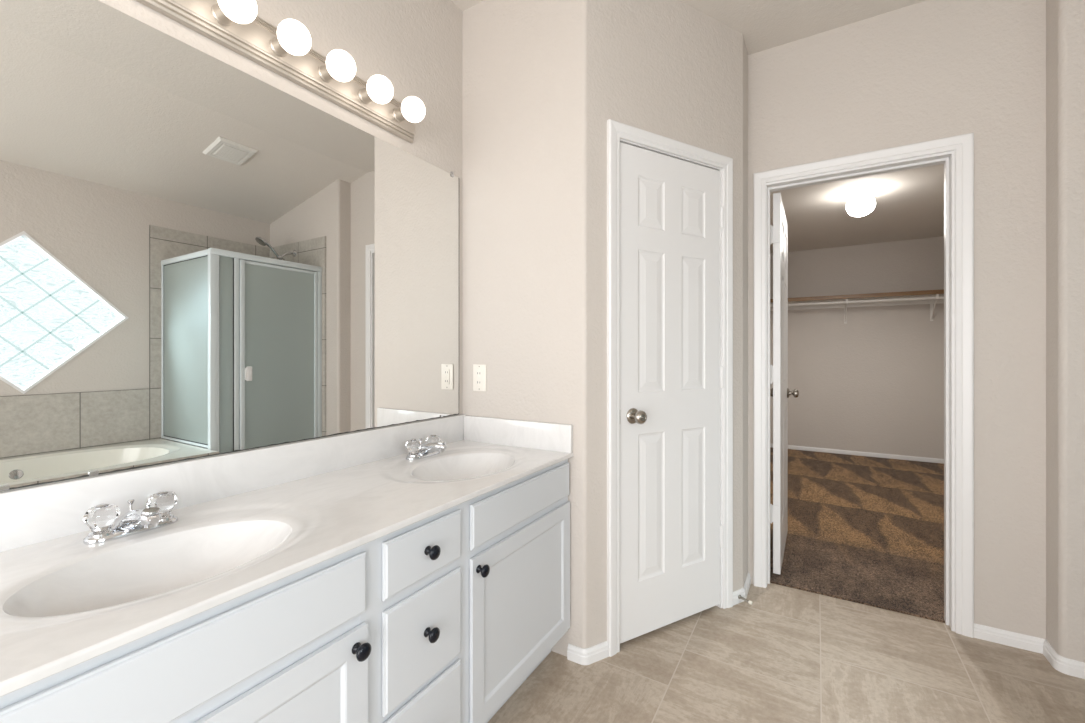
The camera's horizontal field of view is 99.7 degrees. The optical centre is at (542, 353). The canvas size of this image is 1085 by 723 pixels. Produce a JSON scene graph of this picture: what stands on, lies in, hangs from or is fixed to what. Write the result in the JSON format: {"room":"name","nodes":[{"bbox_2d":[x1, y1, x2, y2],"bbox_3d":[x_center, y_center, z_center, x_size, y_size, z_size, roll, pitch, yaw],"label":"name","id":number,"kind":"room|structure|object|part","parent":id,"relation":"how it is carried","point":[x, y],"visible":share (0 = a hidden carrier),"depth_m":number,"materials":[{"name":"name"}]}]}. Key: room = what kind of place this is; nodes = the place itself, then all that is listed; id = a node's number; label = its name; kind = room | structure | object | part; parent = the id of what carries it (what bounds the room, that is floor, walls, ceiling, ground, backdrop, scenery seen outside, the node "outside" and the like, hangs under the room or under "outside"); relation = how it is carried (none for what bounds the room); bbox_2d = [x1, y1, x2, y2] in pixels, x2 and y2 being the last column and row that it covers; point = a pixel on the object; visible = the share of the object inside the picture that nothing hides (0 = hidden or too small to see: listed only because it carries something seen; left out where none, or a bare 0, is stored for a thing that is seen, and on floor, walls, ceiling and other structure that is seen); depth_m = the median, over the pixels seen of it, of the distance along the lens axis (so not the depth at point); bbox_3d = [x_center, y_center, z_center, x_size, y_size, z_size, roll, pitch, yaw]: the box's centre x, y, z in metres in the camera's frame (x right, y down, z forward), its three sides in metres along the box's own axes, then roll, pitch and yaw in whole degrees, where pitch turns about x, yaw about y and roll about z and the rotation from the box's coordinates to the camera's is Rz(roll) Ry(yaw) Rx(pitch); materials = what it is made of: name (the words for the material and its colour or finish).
{"room":"bathroom","nodes":[
{"label":"bathroom","id":0,"kind":"room"},
{"bbox_2d":[0,0,461,492],"bbox_3d":[-0.943,-0.195,1.200,0.120,2.750,4.290,0,0,31],"label":"wall","id":1,"kind":"structure","parent":0,"point":[416,45],"depth_m":1.71,"materials":[{"name":"beige paint"}]},
{"bbox_2d":[0,0,458,490],"bbox_3d":[-0.795,-0.263,1.322,0.010,1.059,1.651,0,0,31],"label":"wall mirror","id":2,"kind":"object","parent":1,"relation":"attached to","point":[199,258],"visible":1,"depth_m":1.16,"materials":[{"name":"silver mirror"}]},
{"bbox_2d":[0,414,465,551],"bbox_3d":[-0.748,0.325,1.383,0.020,0.112,1.554,0,0,31],"label":"backsplash","id":3,"kind":"structure","parent":1,"relation":"attached to","point":[32,515],"depth_m":1.17,"materials":[{"name":"stone"}]},
{"bbox_2d":[135,0,425,142],"bbox_3d":[-0.760,-0.890,1.246,0.148,0.128,1.196,0,0,31],"label":"vanity light","id":4,"kind":"object","parent":1,"relation":"attached to","point":[285,50],"visible":1,"depth_m":1.34,"materials":[{"name":"silver metal"}]},
{"bbox_2d":[211,3,232,25],"bbox_3d":[-0.825,-0.890,1.193,0.051,0.049,0.049,0,0,31],"label":"socket","id":5,"kind":"object","parent":4,"relation":"attached to","point":[218,17],"depth_m":1.19,"materials":[{"name":"silver metal"}]},
{"bbox_3d":[-0.774,-0.890,1.163,0.088,0.086,0.086,0,0,31],"label":"bulb","id":6,"kind":"part","parent":4,"relation":"part of","materials":[{"name":"white glass"}]},
{"bbox_2d":[270,37,288,56],"bbox_3d":[-0.749,-0.890,1.319,0.051,0.049,0.049,0,0,31],"label":"socket","id":7,"kind":"object","parent":4,"relation":"attached to","point":[276,49],"depth_m":1.31,"materials":[{"name":"silver metal"}]},
{"bbox_3d":[-0.699,-0.890,1.289,0.088,0.086,0.086,0,0,31],"label":"bulb","id":8,"kind":"part","parent":4,"relation":"part of","materials":[{"name":"white glass"}]},
{"bbox_2d":[318,64,333,82],"bbox_3d":[-0.673,-0.890,1.446,0.051,0.049,0.049,0,0,31],"label":"socket","id":9,"kind":"object","parent":4,"relation":"attached to","point":[324,76],"depth_m":1.44,"materials":[{"name":"silver metal"}]},
{"bbox_3d":[-0.623,-0.890,1.416,0.088,0.086,0.086,0,0,31],"label":"bulb","id":10,"kind":"part","parent":4,"relation":"part of","materials":[{"name":"white glass"}]},
{"bbox_2d":[358,87,372,103],"bbox_3d":[-0.597,-0.890,1.572,0.051,0.049,0.049,0,0,31],"label":"socket","id":11,"kind":"object","parent":4,"relation":"attached to","point":[364,97],"depth_m":1.56,"materials":[{"name":"silver metal"}]},
{"bbox_3d":[-0.547,-0.890,1.542,0.088,0.086,0.086,0,0,31],"label":"bulb","id":12,"kind":"part","parent":4,"relation":"part of","materials":[{"name":"white glass"}]},
{"bbox_2d":[393,107,405,122],"bbox_3d":[-0.521,-0.890,1.699,0.051,0.049,0.049,0,0,31],"label":"socket","id":13,"kind":"object","parent":4,"relation":"attached to","point":[398,116],"depth_m":1.69,"materials":[{"name":"silver metal"}]},
{"bbox_3d":[-0.471,-0.890,1.669,0.088,0.086,0.086,0,0,31],"label":"bulb","id":14,"kind":"part","parent":4,"relation":"part of","materials":[{"name":"white glass"}]},
{"bbox_2d":[462,0,615,656],"bbox_3d":[-0.019,-0.195,1.962,0.682,2.750,0.187,0,0,31],"label":"wall","id":15,"kind":"structure","parent":0,"point":[539,76],"depth_m":1.84,"materials":[{"name":"beige paint"}]},
{"bbox_2d":[473,364,485,390],"bbox_3d":[-0.276,0.104,2.002,0.072,0.117,0.010,0,0,31],"label":"outlet","id":16,"kind":"object","parent":15,"relation":"attached to","point":[479,370],"visible":1,"depth_m":2.00,"materials":[{"name":"beige plastic"}]},
{"bbox_2d":[476,370,481,385],"bbox_3d":[-0.278,0.104,2.000,0.033,0.067,0.005,0,0,31],"label":"receptacle","id":17,"kind":"object","parent":16,"relation":"attached to","point":[478,372],"depth_m":2.00,"materials":[{"name":"beige plastic"}]},
{"bbox_2d":[567,641,608,664],"bbox_3d":[0.179,1.153,1.763,0.164,0.055,0.051,0,0,-6],"label":"baseboard","id":18,"kind":"structure","parent":15,"relation":"attached to","point":[590,655],"depth_m":1.76,"materials":[{"name":"white paint"}]},
{"bbox_2d":[616,0,747,591],"bbox_3d":[0.667,-0.195,2.106,0.937,2.750,0.184,0,0,-35],"label":"wall","id":19,"kind":"structure","parent":0,"point":[682,72],"depth_m":2.07,"materials":[{"name":"beige paint"}]},
{"bbox_2d":[607,119,732,656],"bbox_3d":[0.558,0.132,1.998,0.727,2.097,0.174,0,0,-30],"label":"door","id":20,"kind":"structure","parent":19,"relation":"in","point":[670,201],"depth_m":1.96,"materials":[{"name":"white paint"}]},
{"bbox_3d":[0.383,0.252,1.836,0.065,0.065,0.067,0,0,-30],"label":"knob","id":21,"kind":"part","parent":20,"relation":"part of","materials":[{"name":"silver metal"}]},
{"bbox_2d":[733,572,750,604],"bbox_3d":[0.989,1.153,2.245,0.043,0.055,0.273,0,0,40],"label":"baseboard","id":22,"kind":"structure","parent":19,"relation":"attached to","point":[743,592],"depth_m":2.19,"materials":[{"name":"white paint"}]},
{"bbox_2d":[738,595,751,604],"bbox_3d":[0.949,1.150,2.142,0.019,0.019,0.067,0,0,-30],"label":"door stop","id":23,"kind":"object","parent":19,"relation":"attached to","point":[739,596],"visible":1,"depth_m":2.14,"materials":[{"name":"silver metal"}]},
{"bbox_2d":[451,0,943,253],"bbox_3d":[1.466,-1.502,1.989,3.430,0.536,8.120,0,0,31],"label":"ceiling","id":24,"kind":"structure","parent":0,"point":[909,205],"depth_m":3.49,"materials":[{"name":"paint"}]},
{"bbox_2d":[846,188,875,216],"bbox_3d":[2.470,-1.165,3.556,0.190,0.190,0.190,0,0,31],"label":"ceiling light","id":25,"kind":"object","parent":24,"relation":"attached to","point":[862,203],"visible":1,"depth_m":3.50,"materials":[{"name":"white glass"}]},
{"bbox_2d":[488,447,1084,722],"bbox_3d":[1.261,1.216,1.646,3.430,0.088,8.920,0,0,31],"label":"floor","id":26,"kind":"structure","parent":0,"point":[790,655],"depth_m":1.82,"materials":[{"name":"tile"}]},
{"bbox_2d":[0,459,569,722],"bbox_3d":[-0.505,0.788,1.242,0.580,0.784,1.541,0,0,31],"label":"vanity cabinet","id":27,"kind":"object","parent":26,"relation":"on","point":[441,617],"visible":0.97,"depth_m":1.00,"materials":[{"name":"white paint"}]},
{"bbox_3d":[-0.525,0.482,0.723,0.014,0.127,0.581,0,0,31],"label":"false drawer","id":28,"kind":"part","parent":27,"relation":"part of","materials":[{"name":"white paint"}]},
{"bbox_3d":[-0.525,0.811,0.723,0.014,0.482,0.581,0,0,31],"label":"door","id":29,"kind":"part","parent":27,"relation":"part of","materials":[{"name":"white paint"}]},
{"bbox_2d":[0,414,572,696],"bbox_3d":[-0.518,0.394,1.246,0.556,0.250,1.554,0,0,31],"label":"countertop","id":30,"kind":"structure","parent":27,"relation":"on","point":[248,521],"depth_m":1.01,"materials":[{"name":"white stone"}]},
{"bbox_2d":[83,491,177,544],"bbox_3d":[-0.867,0.347,0.992,0.151,0.072,0.139,0,0,-5],"label":"faucet","id":31,"kind":"object","parent":30,"relation":"on","point":[100,519],"visible":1,"depth_m":0.95,"materials":[{"name":"silver metal"}]},
{"bbox_3d":[-0.911,0.340,0.947,0.053,0.047,0.053,0,0,7],"label":"handle","id":32,"kind":"part","parent":31,"relation":"part of","materials":[{"name":"clear plastic"}]},
{"bbox_3d":[-0.911,0.363,0.947,0.042,0.020,0.042,0,0,31],"label":"handle stem","id":33,"kind":"part","parent":31,"relation":"part of","materials":[{"name":"silver metal"}]},
{"bbox_3d":[-0.885,0.377,0.991,0.054,0.012,0.158,0,0,31],"label":"plate","id":34,"kind":"part","parent":31,"relation":"part of","materials":[{"name":"silver metal"}]},
{"bbox_3d":[-0.897,0.345,0.998,0.012,0.056,0.012,0,0,31],"label":"lift rod","id":35,"kind":"part","parent":31,"relation":"part of","materials":[{"name":"silver metal"}]},
{"bbox_3d":[-0.853,0.349,0.972,0.146,0.060,0.062,0,0,31],"label":"spout","id":36,"kind":"part","parent":31,"relation":"part of","materials":[{"name":"silver metal"}]},
{"bbox_3d":[-0.858,0.340,1.034,0.053,0.047,0.053,0,0,7],"label":"handle","id":37,"kind":"part","parent":31,"relation":"part of","materials":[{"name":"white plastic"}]},
{"bbox_3d":[-0.858,0.363,1.034,0.042,0.020,0.042,0,0,31],"label":"handle stem","id":38,"kind":"part","parent":31,"relation":"part of","materials":[{"name":"silver metal"}]},
{"bbox_2d":[3,520,291,616],"bbox_3d":[-0.703,0.454,0.873,0.294,0.131,0.424,0,0,31],"label":"basin","id":39,"kind":"object","parent":30,"relation":"in","point":[98,582],"depth_m":0.92,"materials":[{"name":"white ceramic"}]},
{"bbox_2d":[405,434,446,459],"bbox_3d":[-0.429,0.347,1.722,0.151,0.072,0.139,0,0,-5],"label":"faucet","id":40,"kind":"object","parent":30,"relation":"on","point":[433,446],"visible":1,"depth_m":1.67,"materials":[{"name":"silver metal"}]},
{"bbox_3d":[-0.473,0.363,1.677,0.042,0.020,0.042,0,0,31],"label":"handle stem","id":41,"kind":"part","parent":40,"relation":"part of","materials":[{"name":"silver metal"}]},
{"bbox_3d":[-0.473,0.340,1.677,0.053,0.047,0.053,0,0,-35],"label":"handle","id":42,"kind":"part","parent":40,"relation":"part of","materials":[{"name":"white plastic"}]},
{"bbox_3d":[-0.447,0.377,1.721,0.054,0.012,0.158,0,0,31],"label":"plate","id":43,"kind":"part","parent":40,"relation":"part of","materials":[{"name":"silver metal"}]},
{"bbox_3d":[-0.415,0.349,1.702,0.146,0.060,0.062,0,0,31],"label":"spout","id":44,"kind":"part","parent":40,"relation":"part of","materials":[{"name":"silver metal"}]},
{"bbox_3d":[-0.421,0.340,1.764,0.053,0.047,0.053,0,0,-35],"label":"handle","id":45,"kind":"part","parent":40,"relation":"part of","materials":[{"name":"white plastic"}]},
{"bbox_2d":[412,453,514,479],"bbox_3d":[-0.266,0.454,1.603,0.294,0.131,0.424,0,0,31],"label":"basin","id":46,"kind":"object","parent":30,"relation":"in","point":[451,466],"depth_m":1.73,"materials":[{"name":"white ceramic"}]},
{"bbox_3d":[-0.370,0.606,0.935,0.033,0.034,0.034,0,0,31],"label":"knob","id":47,"kind":"part","parent":27,"relation":"part of","materials":[{"name":"black metal"}]},
{"bbox_3d":[-0.286,0.686,1.121,0.014,0.231,0.254,0,0,31],"label":"drawer","id":48,"kind":"part","parent":27,"relation":"part of","materials":[{"name":"white paint"}]},
{"bbox_3d":[-0.286,0.481,1.121,0.014,0.129,0.254,0,0,31],"label":"drawer","id":49,"kind":"part","parent":27,"relation":"part of","materials":[{"name":"white paint"}]},
{"bbox_3d":[-0.286,0.935,1.121,0.014,0.233,0.254,0,0,31],"label":"drawer","id":50,"kind":"part","parent":27,"relation":"part of","materials":[{"name":"white paint"}]},
{"bbox_3d":[-0.267,0.677,1.107,0.033,0.034,0.034,0,0,31],"label":"knob","id":51,"kind":"part","parent":27,"relation":"part of","materials":[{"name":"black metal"}]},
{"bbox_3d":[-0.266,0.479,1.109,0.033,0.034,0.034,0,0,31],"label":"knob","id":52,"kind":"part","parent":27,"relation":"part of","materials":[{"name":"black metal"}]},
{"bbox_3d":[-0.166,0.603,1.277,0.033,0.034,0.034,0,0,31],"label":"knob","id":53,"kind":"part","parent":27,"relation":"part of","materials":[{"name":"black metal"}]},
{"bbox_3d":[-0.049,0.481,1.517,0.014,0.126,0.582,0,0,31],"label":"false drawer","id":54,"kind":"part","parent":27,"relation":"part of","materials":[{"name":"white paint"}]},
{"bbox_3d":[-0.049,0.810,1.517,0.014,0.484,0.582,0,0,31],"label":"door","id":55,"kind":"part","parent":27,"relation":"part of","materials":[{"name":"white paint"}]},
{"bbox_2d":[770,236,943,458],"bbox_3d":[3.583,-0.070,5.395,2.500,2.500,0.100,0,0,31],"label":"wall","id":56,"kind":"structure","parent":0,"point":[873,382],"depth_m":5.26,"materials":[{"name":"beige paint"}]},
{"bbox_2d":[770,289,943,323],"bbox_3d":[3.475,-0.506,5.214,2.296,0.303,0.322,0,0,31],"label":"closet shelf","id":57,"kind":"object","parent":56,"relation":"attached to","point":[925,293],"visible":0.51,"depth_m":5.13,"materials":[{"name":"white wood"}]},
{"bbox_2d":[770,296,943,306],"bbox_3d":[3.419,-0.580,5.121,2.294,0.031,0.031,0,0,31],"label":"closet rod","id":58,"kind":"object","parent":57,"relation":"attached to","point":[933,297],"visible":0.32,"depth_m":5.02,"materials":[{"name":"white metal"}]},
{"bbox_2d":[770,443,943,463],"bbox_3d":[2.600,1.153,3.755,2.300,0.055,3.725,0,0,31],"label":"baseboard","id":59,"kind":"structure","parent":56,"relation":"attached to","point":[848,452],"depth_m":5.24,"materials":[{"name":"white paint"}]},
{"bbox_2d":[748,0,1045,638],"bbox_3d":[1.099,-0.195,2.408,2.141,2.750,0.120,0,0,31],"label":"wall","id":60,"kind":"structure","parent":0,"point":[927,70],"depth_m":1.90,"materials":[{"name":"beige paint"}]},
{"bbox_2d":[753,132,973,637],"bbox_3d":[1.652,0.129,2.482,0.838,2.102,0.850,0,0,31],"label":"door frame","id":61,"kind":"structure","parent":60,"relation":"in","point":[956,153],"depth_m":2.05,"materials":[{"name":"white paint"}]},
{"bbox_3d":[1.561,0.251,2.958,0.168,0.065,0.065,0,0,31],"label":"knob","id":62,"kind":"part","parent":61,"relation":"part of","materials":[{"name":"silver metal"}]},
{"bbox_2d":[1046,0,1084,661],"bbox_3d":[2.490,-0.195,1.504,1.175,2.750,0.240,0,0,31],"label":"wall","id":63,"kind":"structure","parent":0,"point":[1065,19],"depth_m":1.70,"materials":[{"name":"beige paint"}]},
{"bbox_2d":[974,623,1084,678],"bbox_3d":[1.942,1.153,1.771,0.112,0.055,0.394,0,0,-31],"label":"baseboard","id":64,"kind":"structure","parent":63,"relation":"attached to","point":[1071,667],"depth_m":1.82,"materials":[{"name":"white paint"}]}
]}

